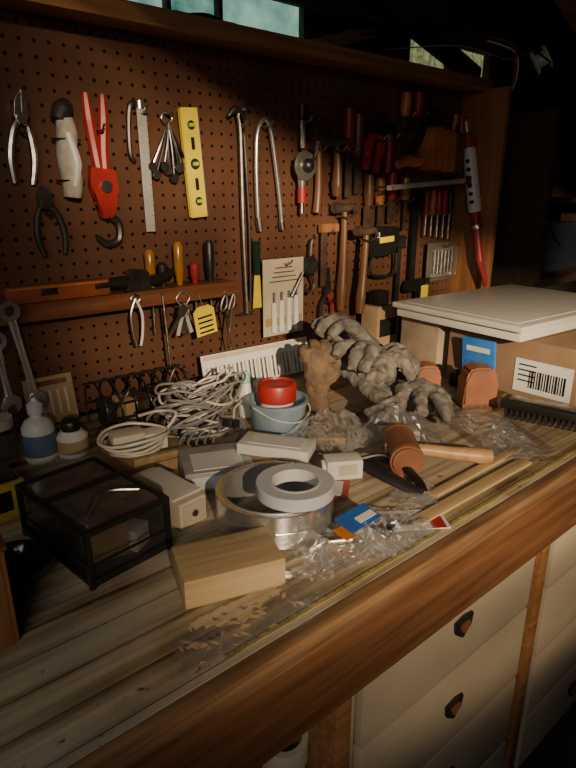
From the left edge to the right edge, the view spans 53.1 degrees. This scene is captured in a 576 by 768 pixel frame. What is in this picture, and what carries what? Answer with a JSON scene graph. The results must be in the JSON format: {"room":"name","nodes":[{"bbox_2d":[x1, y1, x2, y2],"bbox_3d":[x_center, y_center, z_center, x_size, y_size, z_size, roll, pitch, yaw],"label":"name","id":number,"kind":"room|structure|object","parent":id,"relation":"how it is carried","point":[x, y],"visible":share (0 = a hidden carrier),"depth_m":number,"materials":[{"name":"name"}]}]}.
{"room":"workshop","nodes":[
{"label":"workshop","id":0,"kind":"room"},
{"bbox_2d":[0,0,575,435],"bbox_3d":[0.100,-0.396,1.949,5.700,2.200,0.080,-15,24,-38],"label":"wall","id":1,"kind":"structure","parent":0,"point":[555,87],"depth_m":2.29,"materials":[{"name":"concrete"}]},
{"bbox_2d":[130,0,306,38],"bbox_3d":[-0.186,-0.943,1.488,0.602,0.150,0.035,-15,24,-38],"label":"window","id":2,"kind":"structure","parent":1,"relation":"in","point":[269,15],"depth_m":1.56,"materials":[{"name":"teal glass"}]},
{"bbox_2d":[280,0,490,76],"bbox_3d":[0.127,-0.961,1.522,0.192,0.247,1.543,17,25,42],"label":"trim","id":3,"kind":"structure","parent":1,"relation":"attached to","point":[375,15],"depth_m":1.65,"materials":[{"name":"brown wood"}]},
{"bbox_2d":[410,39,483,76],"bbox_3d":[0.577,-1.147,2.100,0.480,0.150,0.035,-15,24,-38],"label":"window","id":4,"kind":"structure","parent":1,"relation":"in","point":[417,55],"depth_m":2.04,"materials":[{"name":"glass"}]},
{"bbox_2d":[513,701,575,767],"bbox_3d":[0.624,1.235,0.613,7.200,0.050,3.800,-15,24,-38],"label":"floor","id":5,"kind":"structure","parent":0,"point":[557,749],"depth_m":1.46,"materials":[{"name":"concrete"}]},
{"bbox_2d":[262,731,307,767],"bbox_3d":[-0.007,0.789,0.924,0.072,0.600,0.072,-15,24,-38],"label":"bucket","id":6,"kind":"object","parent":5,"relation":"on","point":[295,755],"visible":0.35,"depth_m":0.81,"materials":[{"name":"beige plastic"}]},
{"bbox_2d":[0,366,575,767],"bbox_3d":[0.286,0.405,1.412,4.800,1.021,0.765,-15,24,-38],"label":"workbench","id":7,"kind":"object","parent":5,"relation":"on","point":[119,673],"depth_m":0.66,"materials":[{"name":"brown wood"}]},
{"bbox_2d":[0,412,12,431],"bbox_3d":[-0.488,0.097,0.969,0.064,0.085,0.064,-15,24,-38],"label":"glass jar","id":8,"kind":"object","parent":7,"relation":"on","point":[6,421],"visible":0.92,"depth_m":0.95,"materials":[{"name":"beige glass"}]},
{"bbox_2d":[0,533,19,649],"bbox_3d":[-0.345,0.221,0.547,0.155,0.114,0.034,-13,22,-34],"label":"box","id":9,"kind":"object","parent":7,"relation":"on","point":[9,633],"visible":1,"depth_m":0.58,"materials":[{"name":"brown wood"}]},
{"bbox_2d":[0,462,28,523],"bbox_3d":[-0.440,0.162,0.812,0.081,0.060,0.110,17,25,41],"label":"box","id":10,"kind":"object","parent":7,"relation":"on","point":[9,510],"visible":0.84,"depth_m":0.81,"materials":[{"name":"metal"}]},
{"bbox_2d":[4,539,52,594],"bbox_3d":[-0.326,0.222,0.685,0.092,0.026,0.092,-15,24,-38],"label":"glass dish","id":11,"kind":"object","parent":7,"relation":"on","point":[27,560],"visible":0.84,"depth_m":0.71,"materials":[{"name":"black glass"}]},
{"bbox_2d":[20,397,57,464],"bbox_3d":[-0.428,0.076,0.988,0.055,0.112,0.055,-15,24,-38],"label":"glue bottle","id":12,"kind":"object","parent":7,"relation":"on","point":[38,431],"visible":1,"depth_m":0.97,"materials":[{"name":"white plastic"}]},
{"bbox_2d":[21,372,78,423],"bbox_3d":[-0.469,0.032,1.144,0.095,0.093,0.022,-15,24,-38],"label":"card","id":13,"kind":"object","parent":7,"relation":"on","point":[59,389],"visible":0.73,"depth_m":1.15,"materials":[{"name":"cardboard"}]},
{"bbox_2d":[56,417,89,458],"bbox_3d":[-0.380,0.093,1.015,0.055,0.062,0.055,-15,24,-38],"label":"glue bottle","id":14,"kind":"object","parent":7,"relation":"on","point":[72,441],"visible":1,"depth_m":1.00,"materials":[{"name":"white plastic"}]},
{"bbox_2d":[15,456,172,590],"bbox_3d":[-0.254,0.168,0.752,0.177,0.086,0.117,16,24,39],"label":"glass box","id":15,"kind":"object","parent":7,"relation":"on","point":[92,529],"visible":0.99,"depth_m":0.73,"materials":[{"name":"black glass"}]},
{"bbox_2d":[82,364,188,431],"bbox_3d":[-0.292,0.018,1.155,0.190,0.112,0.138,-15,24,-38],"label":"wire rack","id":16,"kind":"object","parent":7,"relation":"on","point":[126,407],"visible":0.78,"depth_m":1.14,"materials":[{"name":"black metal"}]},
{"bbox_2d":[101,432,190,474],"bbox_3d":[-0.240,0.118,0.989,0.130,0.032,0.110,-11,21,-30],"label":"board","id":17,"kind":"object","parent":7,"relation":"on","point":[167,458],"visible":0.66,"depth_m":0.95,"materials":[{"name":"brown wood"}]},
{"bbox_2d":[96,409,177,457],"bbox_3d":[-0.248,0.089,0.978,0.146,0.054,0.097,-16,24,-39],"label":"cable","id":18,"kind":"object","parent":17,"relation":"on","point":[134,441],"visible":0.98,"depth_m":0.96,"materials":[{"name":"beige plastic"}]},
{"bbox_2d":[131,467,205,529],"bbox_3d":[-0.175,0.163,0.836,0.130,0.043,0.050,16,24,40],"label":"electrical box cover","id":19,"kind":"object","parent":7,"relation":"on","point":[187,502],"visible":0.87,"depth_m":0.81,"materials":[{"name":"beige plastic"}]},
{"bbox_2d":[171,527,284,609],"bbox_3d":[-0.072,0.216,0.687,0.120,0.037,0.074,-7,20,-21],"label":"wood block","id":20,"kind":"object","parent":7,"relation":"on","point":[220,568],"visible":1,"depth_m":0.66,"materials":[{"name":"brown wood"}]},
{"bbox_2d":[178,442,278,492],"bbox_3d":[-0.098,0.132,0.941,0.150,0.035,0.102,-5,19,-15],"label":"carton","id":21,"kind":"object","parent":7,"relation":"on","point":[203,467],"visible":0.41,"depth_m":0.91,"materials":[{"name":"white cardboard"}]},
{"bbox_2d":[237,431,315,461],"bbox_3d":[-0.018,0.102,0.947,0.120,0.019,0.055,5,19,16],"label":"switch box","id":22,"kind":"object","parent":21,"relation":"on","point":[284,447],"visible":1,"depth_m":0.93,"materials":[{"name":"plastic"}]},
{"bbox_2d":[0,8,462,430],"bbox_3d":[-0.321,-0.314,1.166,2.265,0.740,0.092,-15,24,-38],"label":"pegboard","id":23,"kind":"object","parent":7,"relation":"attached to","point":[50,59],"depth_m":1.24,"materials":[{"name":"brown wood"}]},
{"bbox_2d":[6,89,37,184],"bbox_3d":[-0.466,-0.427,1.001,0.047,0.156,0.042,-2,19,-6],"label":"pliers","id":24,"kind":"object","parent":23,"relation":"hanging from","point":[20,108],"visible":1,"depth_m":1.00,"materials":[{"name":"metal"}]},
{"bbox_2d":[33,185,68,256],"bbox_3d":[-0.441,-0.301,1.069,0.046,0.127,0.052,3,19,9],"label":"pliers","id":25,"kind":"object","parent":23,"relation":"hanging from","point":[44,198],"visible":1,"depth_m":1.05,"materials":[{"name":"metal"}]},
{"bbox_2d":[50,98,84,198],"bbox_3d":[-0.398,-0.426,1.048,0.052,0.171,0.049,1,18,4],"label":"bundle","id":26,"kind":"object","parent":23,"relation":"hanging from","point":[69,163],"visible":1,"depth_m":1.03,"materials":[{"name":"grey fabric"}]},
{"bbox_2d":[81,92,123,247],"bbox_3d":[-0.354,-0.403,1.104,0.052,0.278,0.055,0,18,1],"label":"pulley","id":27,"kind":"object","parent":23,"relation":"attached to","point":[103,186],"visible":1,"depth_m":1.09,"materials":[{"name":"paint"}]},
{"bbox_2d":[0,278,236,325],"bbox_3d":[-0.540,-0.119,1.002,1.050,0.032,0.080,-15,24,-38],"label":"shelf","id":28,"kind":"object","parent":23,"relation":"attached to","point":[117,300],"visible":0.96,"depth_m":1.12,"materials":[{"name":"red wood"}]},
{"bbox_2d":[0,332,21,412],"bbox_3d":[-0.507,-0.024,1.016,0.042,0.160,0.051,-15,24,-38],"label":"wrench","id":29,"kind":"object","parent":28,"relation":"hanging from","point":[9,399],"visible":0.9,"depth_m":1.01,"materials":[{"name":"silver metal"}]},
{"bbox_2d":[0,297,47,406],"bbox_3d":[-0.472,-0.051,1.017,0.057,0.209,0.051,-15,24,-38],"label":"wrench","id":30,"kind":"object","parent":28,"relation":"hanging from","point":[12,322],"visible":0.85,"depth_m":0.99,"materials":[{"name":"silver metal"}]},
{"bbox_2d":[1,277,109,304],"bbox_3d":[-0.426,-0.173,1.071,0.190,0.030,0.026,-15,24,-38],"label":"spirit level","id":31,"kind":"object","parent":28,"relation":"on","point":[41,292],"visible":0.88,"depth_m":1.05,"materials":[{"name":"orange wood"}]},
{"bbox_2d":[95,268,174,292],"bbox_3d":[-0.308,-0.211,1.165,0.183,0.045,0.030,-17,25,-41],"label":"spokeshave","id":32,"kind":"object","parent":28,"relation":"on","point":[135,280],"visible":1,"depth_m":1.15,"materials":[{"name":"black metal"}]},
{"bbox_2d":[129,293,143,346],"bbox_3d":[-0.304,-0.129,1.153,0.031,0.107,0.014,-15,24,-38],"label":"wire snips","id":33,"kind":"object","parent":28,"relation":"hanging from","point":[134,294],"visible":1,"depth_m":1.15,"materials":[{"name":"metal"}]},
{"bbox_2d":[144,249,156,334],"bbox_3d":[-0.285,-0.192,1.212,0.021,0.178,0.020,-15,24,-38],"label":"screwdriver","id":34,"kind":"object","parent":28,"relation":"in","point":[149,256],"visible":0.76,"depth_m":1.19,"materials":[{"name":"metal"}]},
{"bbox_2d":[173,242,183,329],"bbox_3d":[-0.234,-0.211,1.251,0.021,0.190,0.020,-15,24,-38],"label":"screwdriver","id":35,"kind":"object","parent":28,"relation":"hanging from","point":[177,246],"visible":0.83,"depth_m":1.23,"materials":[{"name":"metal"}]},
{"bbox_2d":[170,290,194,335],"bbox_3d":[-0.221,-0.150,1.214,0.080,0.096,0.023,-15,24,-38],"label":"keys","id":36,"kind":"object","parent":28,"relation":"hanging from","point":[183,312],"visible":1,"depth_m":1.21,"materials":[{"name":"silver metal"}]},
{"bbox_2d":[193,294,217,337],"bbox_3d":[-0.181,-0.149,1.247,0.059,0.093,0.012,-15,24,-38],"label":"tag","id":37,"kind":"object","parent":28,"relation":"hanging from","point":[204,316],"visible":1,"depth_m":1.25,"materials":[{"name":"paint"}]},
{"bbox_2d":[204,240,214,306],"bbox_3d":[-0.174,-0.227,1.299,0.021,0.190,0.020,-15,24,-38],"label":"screwdriver","id":38,"kind":"object","parent":28,"relation":"in","point":[208,245],"visible":0.86,"depth_m":1.27,"materials":[{"name":"black plastic"}]},
{"bbox_2d":[220,291,235,349],"bbox_3d":[-0.137,-0.148,1.296,0.043,0.143,0.018,-15,24,-38],"label":"scissors","id":39,"kind":"object","parent":28,"relation":"hanging from","point":[233,296],"visible":1,"depth_m":1.29,"materials":[{"name":"metal"}]},
{"bbox_2d":[126,100,154,231],"bbox_3d":[-0.288,-0.431,1.152,0.051,0.246,0.035,2,19,7],"label":"combination square","id":40,"kind":"object","parent":23,"relation":"hanging from","point":[141,111],"visible":1,"depth_m":1.15,"materials":[{"name":"metal"}]},
{"bbox_2d":[148,105,184,182],"bbox_3d":[-0.235,-0.485,1.174,0.107,0.143,0.049,-15,24,-38],"label":"measuring spoon","id":41,"kind":"object","parent":23,"relation":"hanging from","point":[168,134],"visible":1,"depth_m":1.17,"materials":[{"name":"metal"}]},
{"bbox_2d":[177,107,208,217],"bbox_3d":[-0.198,-0.464,1.217,0.057,0.218,0.020,-15,24,-38],"label":"spirit level","id":42,"kind":"object","parent":23,"relation":"hanging from","point":[188,117],"visible":1,"depth_m":1.21,"materials":[{"name":"yellow paint"}]},
{"bbox_2d":[227,99,253,315],"bbox_3d":[-0.104,-0.393,1.324,0.051,0.478,0.048,2,19,7],"label":"wrench","id":43,"kind":"object","parent":23,"relation":"hanging from","point":[240,112],"visible":1,"depth_m":1.32,"materials":[{"name":"metal"}]},
{"bbox_2d":[0,0,493,91],"bbox_3d":[-0.324,-0.669,1.068,2.285,0.031,0.180,-15,24,-38],"label":"shelf","id":44,"kind":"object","parent":23,"relation":"attached to","point":[127,15],"depth_m":1.16,"materials":[{"name":"brown wood"}]},
{"bbox_2d":[252,241,261,307],"bbox_3d":[-0.074,-0.263,1.391,0.024,0.160,0.029,-1,18,-2],"label":"knife","id":45,"kind":"object","parent":23,"relation":"hanging from","point":[257,303],"visible":1,"depth_m":1.39,"materials":[{"name":"yellow paint"}]},
{"bbox_2d":[254,117,285,231],"bbox_3d":[-0.042,-0.489,1.355,0.049,0.251,0.083,8,20,22],"label":"tube","id":46,"kind":"object","parent":23,"relation":"hanging from","point":[281,223],"visible":1,"depth_m":1.34,"materials":[{"name":"metal"}]},
{"bbox_2d":[262,257,303,336],"bbox_3d":[-0.004,-0.217,1.444,0.130,0.190,0.049,-15,24,-38],"label":"card","id":47,"kind":"object","parent":23,"relation":"hanging from","point":[283,277],"visible":1,"depth_m":1.44,"materials":[{"name":"paper"}]},
{"bbox_2d":[294,103,320,212],"bbox_3d":[0.047,-0.535,1.379,0.065,0.245,0.046,-1,18,-4],"label":"drill","id":48,"kind":"object","parent":23,"relation":"attached to","point":[305,162],"visible":1,"depth_m":1.37,"materials":[{"name":"silver metal"}]},
{"bbox_2d":[303,236,317,294],"bbox_3d":[0.057,-0.304,1.486,0.052,0.148,0.020,-15,24,-38],"label":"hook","id":49,"kind":"object","parent":23,"relation":"hanging from","point":[310,263],"visible":1,"depth_m":1.48,"materials":[{"name":"metal"}]},
{"bbox_2d":[312,121,327,212],"bbox_3d":[0.086,-0.536,1.432,0.038,0.216,0.049,-15,24,-38],"label":"hatchet","id":50,"kind":"object","parent":23,"relation":"hanging from","point":[319,129],"visible":0.84,"depth_m":1.43,"materials":[{"name":"brown wood"}]},
{"bbox_2d":[317,267,335,317],"bbox_3d":[0.104,-0.220,1.566,0.048,0.192,0.050,0,18,0],"label":"pliers","id":51,"kind":"object","parent":23,"relation":"hanging from","point":[327,288],"visible":0.7,"depth_m":1.55,"materials":[{"name":"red plastic"}]},
{"bbox_2d":[319,223,338,286],"bbox_3d":[0.108,-0.341,1.529,0.064,0.162,0.030,-15,24,-38],"label":"square","id":52,"kind":"object","parent":23,"relation":"hanging from","point":[324,229],"visible":1,"depth_m":1.51,"materials":[{"name":"wood"}]},
{"bbox_2d":[322,135,351,195],"bbox_3d":[0.121,-0.551,1.462,0.068,0.144,0.084,4,19,11],"label":"hammer","id":53,"kind":"object","parent":23,"relation":"hanging from","point":[335,142],"visible":1,"depth_m":1.45,"materials":[{"name":"brown wood"}]},
{"bbox_2d":[330,202,357,310],"bbox_3d":[0.148,-0.341,1.555,0.068,0.285,0.084,4,19,11],"label":"hammer","id":54,"kind":"object","parent":23,"relation":"hanging from","point":[336,207],"visible":1,"depth_m":1.54,"materials":[{"name":"brown wood"}]},
{"bbox_2d":[343,108,358,197],"bbox_3d":[0.163,-0.592,1.486,0.030,0.215,0.052,-15,24,-38],"label":"chisel","id":55,"kind":"object","parent":23,"relation":"hanging from","point":[349,114],"visible":0.94,"depth_m":1.48,"materials":[{"name":"metal"}]},
{"bbox_2d":[353,114,367,193],"bbox_3d":[0.190,-0.599,1.508,0.030,0.195,0.052,-15,24,-38],"label":"chisel","id":56,"kind":"object","parent":23,"relation":"hanging from","point":[359,118],"visible":0.91,"depth_m":1.50,"materials":[{"name":"metal"}]},
{"bbox_2d":[353,225,378,313],"bbox_3d":[0.209,-0.312,1.577,0.067,0.237,0.084,4,19,11],"label":"hammer","id":57,"kind":"object","parent":23,"relation":"hanging from","point":[360,297],"visible":1,"depth_m":1.56,"materials":[{"name":"brown wood"}]},
{"bbox_2d":[363,175,378,226],"bbox_3d":[0.227,-0.490,1.580,0.041,0.155,0.041,2,18,5],"label":"scraper","id":58,"kind":"object","parent":23,"relation":"hanging from","point":[368,211],"visible":0.94,"depth_m":1.57,"materials":[{"name":"brown wood"}]},
{"bbox_2d":[361,112,386,173],"bbox_3d":[0.228,-0.637,1.528,0.070,0.152,0.055,-2,19,-6],"label":"pliers","id":59,"kind":"object","parent":23,"relation":"hanging from","point":[376,137],"visible":1,"depth_m":1.52,"materials":[{"name":"paint"}]},
{"bbox_2d":[375,178,389,225],"bbox_3d":[0.262,-0.501,1.605,0.030,0.135,0.052,-15,24,-38],"label":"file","id":60,"kind":"object","parent":23,"relation":"attached to","point":[379,193],"visible":0.82,"depth_m":1.60,"materials":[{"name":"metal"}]},
{"bbox_2d":[368,226,399,277],"bbox_3d":[0.276,-0.376,1.650,0.130,0.150,0.026,-15,24,-38],"label":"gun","id":61,"kind":"object","parent":23,"relation":"hanging from","point":[387,242],"visible":0.86,"depth_m":1.63,"materials":[{"name":"black plastic"}]},
{"bbox_2d":[384,122,399,173],"bbox_3d":[0.284,-0.645,1.577,0.046,0.131,0.040,6,19,17],"label":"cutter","id":62,"kind":"object","parent":23,"relation":"hanging from","point":[390,129],"visible":0.97,"depth_m":1.57,"materials":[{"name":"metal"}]},
{"bbox_2d":[386,173,401,222],"bbox_3d":[0.297,-0.525,1.631,0.032,0.135,0.048,-5,19,-13],"label":"scraper","id":63,"kind":"object","parent":23,"relation":"hanging from","point":[392,178],"visible":0.92,"depth_m":1.63,"materials":[{"name":"red paint"}]},
{"bbox_2d":[392,235,405,302],"bbox_3d":[0.326,-0.331,1.723,0.040,0.220,0.025,-15,24,-38],"label":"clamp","id":64,"kind":"object","parent":23,"relation":"hanging from","point":[402,238],"visible":0.5,"depth_m":1.72,"materials":[{"name":"metal"}]},
{"bbox_2d":[400,178,414,229],"bbox_3d":[0.346,-0.521,1.673,0.030,0.145,0.052,-15,24,-38],"label":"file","id":65,"kind":"object","parent":23,"relation":"hanging from","point":[405,193],"visible":0.94,"depth_m":1.67,"materials":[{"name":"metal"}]},
{"bbox_2d":[400,92,415,129],"bbox_3d":[0.331,-0.749,1.584,0.030,0.095,0.052,-15,24,-38],"label":"chisel","id":66,"kind":"object","parent":23,"relation":"hanging from","point":[405,107],"visible":1,"depth_m":1.58,"materials":[{"name":"wood"}]},
{"bbox_2d":[403,188,424,292],"bbox_3d":[0.374,-0.427,1.727,0.050,0.300,0.026,-15,24,-38],"label":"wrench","id":67,"kind":"object","parent":23,"relation":"hanging from","point":[417,204],"visible":0.99,"depth_m":1.72,"materials":[{"name":"black metal"}]},
{"bbox_2d":[395,105,439,168],"bbox_3d":[0.364,-0.687,1.602,0.184,0.172,0.038,-15,24,-38],"label":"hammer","id":68,"kind":"object","parent":23,"relation":"hanging from","point":[408,160],"visible":1,"depth_m":1.60,"materials":[{"name":"wood"}]},
{"bbox_2d":[413,92,428,136],"bbox_3d":[0.373,-0.755,1.619,0.030,0.115,0.052,-15,24,-38],"label":"chisel","id":69,"kind":"object","parent":23,"relation":"hanging from","point":[418,105],"visible":0.91,"depth_m":1.61,"materials":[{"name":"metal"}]},
{"bbox_2d":[374,176,471,189],"bbox_3d":[0.378,-0.578,1.657,0.380,0.042,0.098,-15,23,-37],"label":"steel straightedge","id":70,"kind":"object","parent":23,"relation":"attached to","point":[467,180],"visible":0.94,"depth_m":1.61,"materials":[{"name":"silver metal"}]},
{"bbox_2d":[422,190,429,234],"bbox_3d":[0.417,-0.516,1.742,0.022,0.130,0.021,0,18,-1],"label":"screwdriver","id":71,"kind":"object","parent":23,"relation":"hanging from","point":[426,209],"visible":0.97,"depth_m":1.73,"materials":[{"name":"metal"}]},
{"bbox_2d":[412,116,444,170],"bbox_3d":[0.401,-0.686,1.648,0.050,0.142,0.075,-15,24,-38],"label":"handsaw","id":72,"kind":"object","parent":23,"relation":"hanging from","point":[431,148],"visible":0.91,"depth_m":1.63,"materials":[{"name":"orange wood"}]},
{"bbox_2d":[425,120,456,172],"bbox_3d":[0.447,-0.694,1.686,0.050,0.142,0.075,-15,24,-38],"label":"handsaw","id":73,"kind":"object","parent":23,"relation":"hanging from","point":[450,138],"visible":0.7,"depth_m":1.66,"materials":[{"name":"orange wood"}]},
{"bbox_2d":[437,123,464,174],"bbox_3d":[0.486,-0.699,1.719,0.037,0.142,0.075,-15,24,-38],"label":"handsaw","id":74,"kind":"object","parent":23,"relation":"hanging from","point":[460,144],"visible":0.43,"depth_m":1.70,"materials":[{"name":"brown wood"}]},
{"bbox_2d":[462,117,486,286],"bbox_3d":[0.572,-0.554,1.770,0.050,0.498,0.136,-9,21,-26],"label":"gun","id":75,"kind":"object","parent":23,"relation":"hanging from","point":[470,156],"visible":0.97,"depth_m":1.75,"materials":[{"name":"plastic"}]},
{"bbox_2d":[446,86,511,293],"bbox_3d":[0.581,-0.530,1.835,0.020,0.728,0.180,-15,24,-38],"label":"panel","id":76,"kind":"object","parent":23,"relation":"attached to","point":[487,111],"depth_m":1.76,"materials":[{"name":"red wood"}]},
{"bbox_2d":[238,370,253,417],"bbox_3d":[-0.086,0.019,1.184,0.034,0.096,0.034,-15,24,-38],"label":"dropper bottle","id":77,"kind":"object","parent":7,"relation":"on","point":[247,387],"visible":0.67,"depth_m":1.17,"materials":[{"name":"white plastic"}]},
{"bbox_2d":[200,337,306,390],"bbox_3d":[-0.070,-0.050,1.394,0.310,0.083,0.024,-14,23,-36],"label":"pack","id":78,"kind":"object","parent":7,"relation":"on","point":[276,359],"visible":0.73,"depth_m":1.39,"materials":[{"name":"white plastic"}]},
{"bbox_2d":[215,461,333,549],"bbox_3d":[-0.018,0.166,0.816,0.166,0.049,0.168,-15,24,-38],"label":"metal tin","id":79,"kind":"object","parent":7,"relation":"on","point":[287,528],"visible":0.62,"depth_m":0.76,"materials":[{"name":"metal"}]},
{"bbox_2d":[256,463,334,512],"bbox_3d":[0.010,0.140,0.789,0.108,0.019,0.108,-15,24,-38],"label":"tape roll","id":80,"kind":"object","parent":79,"relation":"on","point":[268,494],"visible":1,"depth_m":0.77,"materials":[{"name":"paper"}]},
{"bbox_2d":[246,377,310,434],"bbox_3d":[-0.019,0.041,1.123,0.123,0.091,0.126,-15,24,-38],"label":"bucket","id":81,"kind":"object","parent":7,"relation":"on","point":[277,406],"visible":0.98,"depth_m":1.09,"materials":[{"name":"plastic"}]},
{"bbox_2d":[297,339,342,413],"bbox_3d":[0.069,-0.020,1.227,0.093,0.153,0.092,-10,21,-27],"label":"glove","id":82,"kind":"object","parent":7,"relation":"on","point":[321,370],"visible":0.94,"depth_m":1.20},
{"bbox_2d":[281,408,371,454],"bbox_3d":[0.074,0.072,1.079,0.153,0.060,0.199,10,21,28],"label":"clear plastic bag","id":83,"kind":"object","parent":7,"relation":"on","point":[329,432],"visible":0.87,"depth_m":1.05,"materials":[{"name":"clear plastic"}]},
{"bbox_2d":[319,452,362,479],"bbox_3d":[0.086,0.134,0.938,0.066,0.034,0.036,-3,19,-10],"label":"box","id":84,"kind":"object","parent":7,"relation":"on","point":[346,465],"visible":0.77,"depth_m":0.92,"materials":[{"name":"plastic"}]},
{"bbox_2d":[334,480,349,499],"bbox_3d":[0.070,0.163,0.901,0.050,0.002,0.060,3,19,9],"label":"card","id":85,"kind":"object","parent":7,"relation":"on","point":[341,486],"visible":0.39,"depth_m":0.90,"materials":[{"name":"red paper"}]},
{"bbox_2d":[285,503,438,573],"bbox_3d":[0.100,0.194,0.760,0.208,0.030,0.106,-10,21,-27],"label":"bag","id":86,"kind":"object","parent":7,"relation":"on","point":[361,518],"visible":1,"depth_m":0.75,"materials":[{"name":"clear plastic"}]},
{"bbox_2d":[361,289,397,345],"bbox_3d":[0.262,-0.177,1.640,0.090,0.180,0.062,-15,24,-38],"label":"carton","id":87,"kind":"object","parent":7,"relation":"on","point":[379,316],"visible":0.69,"depth_m":1.61,"materials":[{"name":"cardboard"}]},
{"bbox_2d":[311,313,453,425],"bbox_3d":[0.208,-0.043,1.215,0.246,0.187,0.357,-15,24,-38],"label":"gloves","id":88,"kind":"object","parent":7,"relation":"on","point":[386,375],"visible":0.94,"depth_m":1.16,"materials":[{"name":"grey fabric"}]},
{"bbox_2d":[361,453,426,493],"bbox_3d":[0.161,0.136,0.930,0.063,0.033,0.156,-15,24,-38],"label":"sheath","id":89,"kind":"object","parent":7,"relation":"on","point":[372,465],"visible":0.83,"depth_m":0.91,"materials":[{"name":"leather"}]},
{"bbox_2d":[352,404,441,448],"bbox_3d":[0.208,0.070,1.069,0.182,0.071,0.122,-3,19,-10],"label":"clear plastic bag","id":90,"kind":"object","parent":7,"relation":"on","point":[407,418],"visible":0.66,"depth_m":1.08,"materials":[{"name":"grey plastic"}]},
{"bbox_2d":[385,477,437,508],"bbox_3d":[0.194,0.162,0.885,0.075,0.012,0.101,6,19,19],"label":"plastic film","id":91,"kind":"object","parent":7,"relation":"on","point":[420,501],"visible":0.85,"depth_m":0.87,"materials":[{"name":"clear plastic"}]},
{"bbox_2d":[375,509,450,530],"bbox_3d":[0.172,0.191,0.812,0.100,0.002,0.050,-2,18,-5],"label":"card","id":92,"kind":"object","parent":7,"relation":"on","point":[439,522],"visible":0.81,"depth_m":0.80,"materials":[{"name":"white paper"}]},
{"bbox_2d":[400,316,449,371],"bbox_3d":[0.397,-0.117,1.540,0.140,0.129,0.130,-12,22,-32],"label":"cardboard box","id":93,"kind":"object","parent":7,"relation":"on","point":[427,341],"visible":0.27,"depth_m":1.48,"materials":[{"name":"brown cardboard"}]},
{"bbox_2d":[416,361,440,385],"bbox_3d":[0.322,-0.017,1.341,0.062,0.065,0.052,-1,18,-2],"label":"block","id":94,"kind":"object","parent":7,"relation":"on","point":[430,371],"visible":0.4,"depth_m":1.31,"materials":[{"name":"brown wood"}]},
{"bbox_2d":[382,423,493,476],"bbox_3d":[0.253,0.110,0.971,0.180,0.057,0.104,0,18,1],"label":"mallet","id":95,"kind":"object","parent":7,"relation":"on","point":[399,441],"visible":0.98,"depth_m":0.96,"materials":[{"name":"brown wood"}]},
{"bbox_2d":[454,362,498,408],"bbox_3d":[0.409,0.002,1.246,0.078,0.090,0.057,-1,18,-2],"label":"block","id":96,"kind":"object","parent":7,"relation":"on","point":[477,387],"visible":1,"depth_m":1.22,"materials":[{"name":"brown wood"}]},
{"bbox_2d":[462,335,495,369],"bbox_3d":[0.444,-0.067,1.344,0.017,0.080,0.085,-15,24,-38],"label":"pack","id":97,"kind":"object","parent":7,"relation":"on","point":[473,349],"visible":0.65,"depth_m":1.34,"materials":[{"name":"blue cardboard"}]},
{"bbox_2d":[452,413,564,458],"bbox_3d":[0.399,0.090,1.086,0.147,0.020,0.256,-3,19,-10],"label":"plastic bag","id":98,"kind":"object","parent":7,"relation":"on","point":[481,427],"visible":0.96,"depth_m":1.09,"materials":[{"name":"clear plastic"}]},
{"bbox_2d":[446,327,575,405],"bbox_3d":[0.638,-0.081,1.429,0.362,0.131,0.320,-15,24,-38],"label":"cardboard box","id":99,"kind":"object","parent":7,"relation":"on","point":[543,368],"visible":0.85,"depth_m":1.28,"materials":[{"name":"brown cardboard"}]},
{"bbox_2d":[393,284,575,341],"bbox_3d":[0.592,-0.198,1.507,0.520,0.038,0.375,-13,22,-34],"label":"panel","id":100,"kind":"object","parent":99,"relation":"on","point":[517,313],"visible":1,"depth_m":1.40,"materials":[{"name":"plastic"}]},
{"bbox_2d":[490,109,575,287],"bbox_3d":[1.120,-0.702,2.396,0.870,0.700,0.320,-15,24,-38],"label":"wall","id":101,"kind":"structure","parent":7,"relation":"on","point":[531,250],"depth_m":2.08,"materials":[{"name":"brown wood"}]},
{"bbox_2d":[500,394,575,431],"bbox_3d":[0.570,0.065,1.125,0.296,0.047,0.055,12,22,33],"label":"brush","id":102,"kind":"object","parent":7,"relation":"on","point":[516,405],"visible":1,"depth_m":1.15,"materials":[{"name":"black plastic"}]},
{"bbox_2d":[260,557,534,767],"bbox_3d":[0.086,0.563,1.261,0.499,0.695,0.642,-15,24,-38],"label":"base cabinet","id":103,"kind":"object","parent":5,"relation":"on","point":[446,703],"visible":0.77,"depth_m":0.99,"materials":[{"name":"beige paint"}]},
{"bbox_2d":[514,525,575,767],"bbox_3d":[0.519,0.448,1.608,0.520,0.695,0.642,-15,24,-38],"label":"base cabinet","id":104,"kind":"object","parent":5,"relation":"on","point":[551,685],"visible":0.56,"depth_m":1.29,"materials":[{"name":"beige paint"}]},
{"bbox_2d":[526,0,574,32],"bbox_3d":[0.624,-0.805,-0.066,7.200,0.250,3.800,-15,24,-38],"label":"ceiling","id":105,"kind":"structure","parent":0,"point":[534,7],"depth_m":2.23,"materials":[{"name":"brown wood"}]},
{"bbox_2d":[554,0,575,33],"bbox_3d":[1.008,-1.212,1.933,0.050,0.159,1.004,13,22,34],"label":"joist","id":106,"kind":"object","parent":105,"relation":"attached to","point":[567,7],"depth_m":1.72,"materials":[{"name":"brown wood"}]},
{"bbox_2d":[359,20,553,89],"bbox_3d":[0.537,-0.917,1.663,0.808,0.233,0.102,-11,21,-30],"label":"wires","id":107,"kind":"object","parent":106,"relation":"hanging from","point":[516,58],"visible":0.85,"depth_m":1.62,"materials":[{"name":"black plastic"}]},
{"bbox_2d":[530,45,552,74],"bbox_3d":[0.872,-1.116,1.987,0.080,0.092,0.080,6,19,19],"label":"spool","id":108,"kind":"object","parent":106,"relation":"hanging from","point":[539,62],"visible":0.88,"depth_m":1.97,"materials":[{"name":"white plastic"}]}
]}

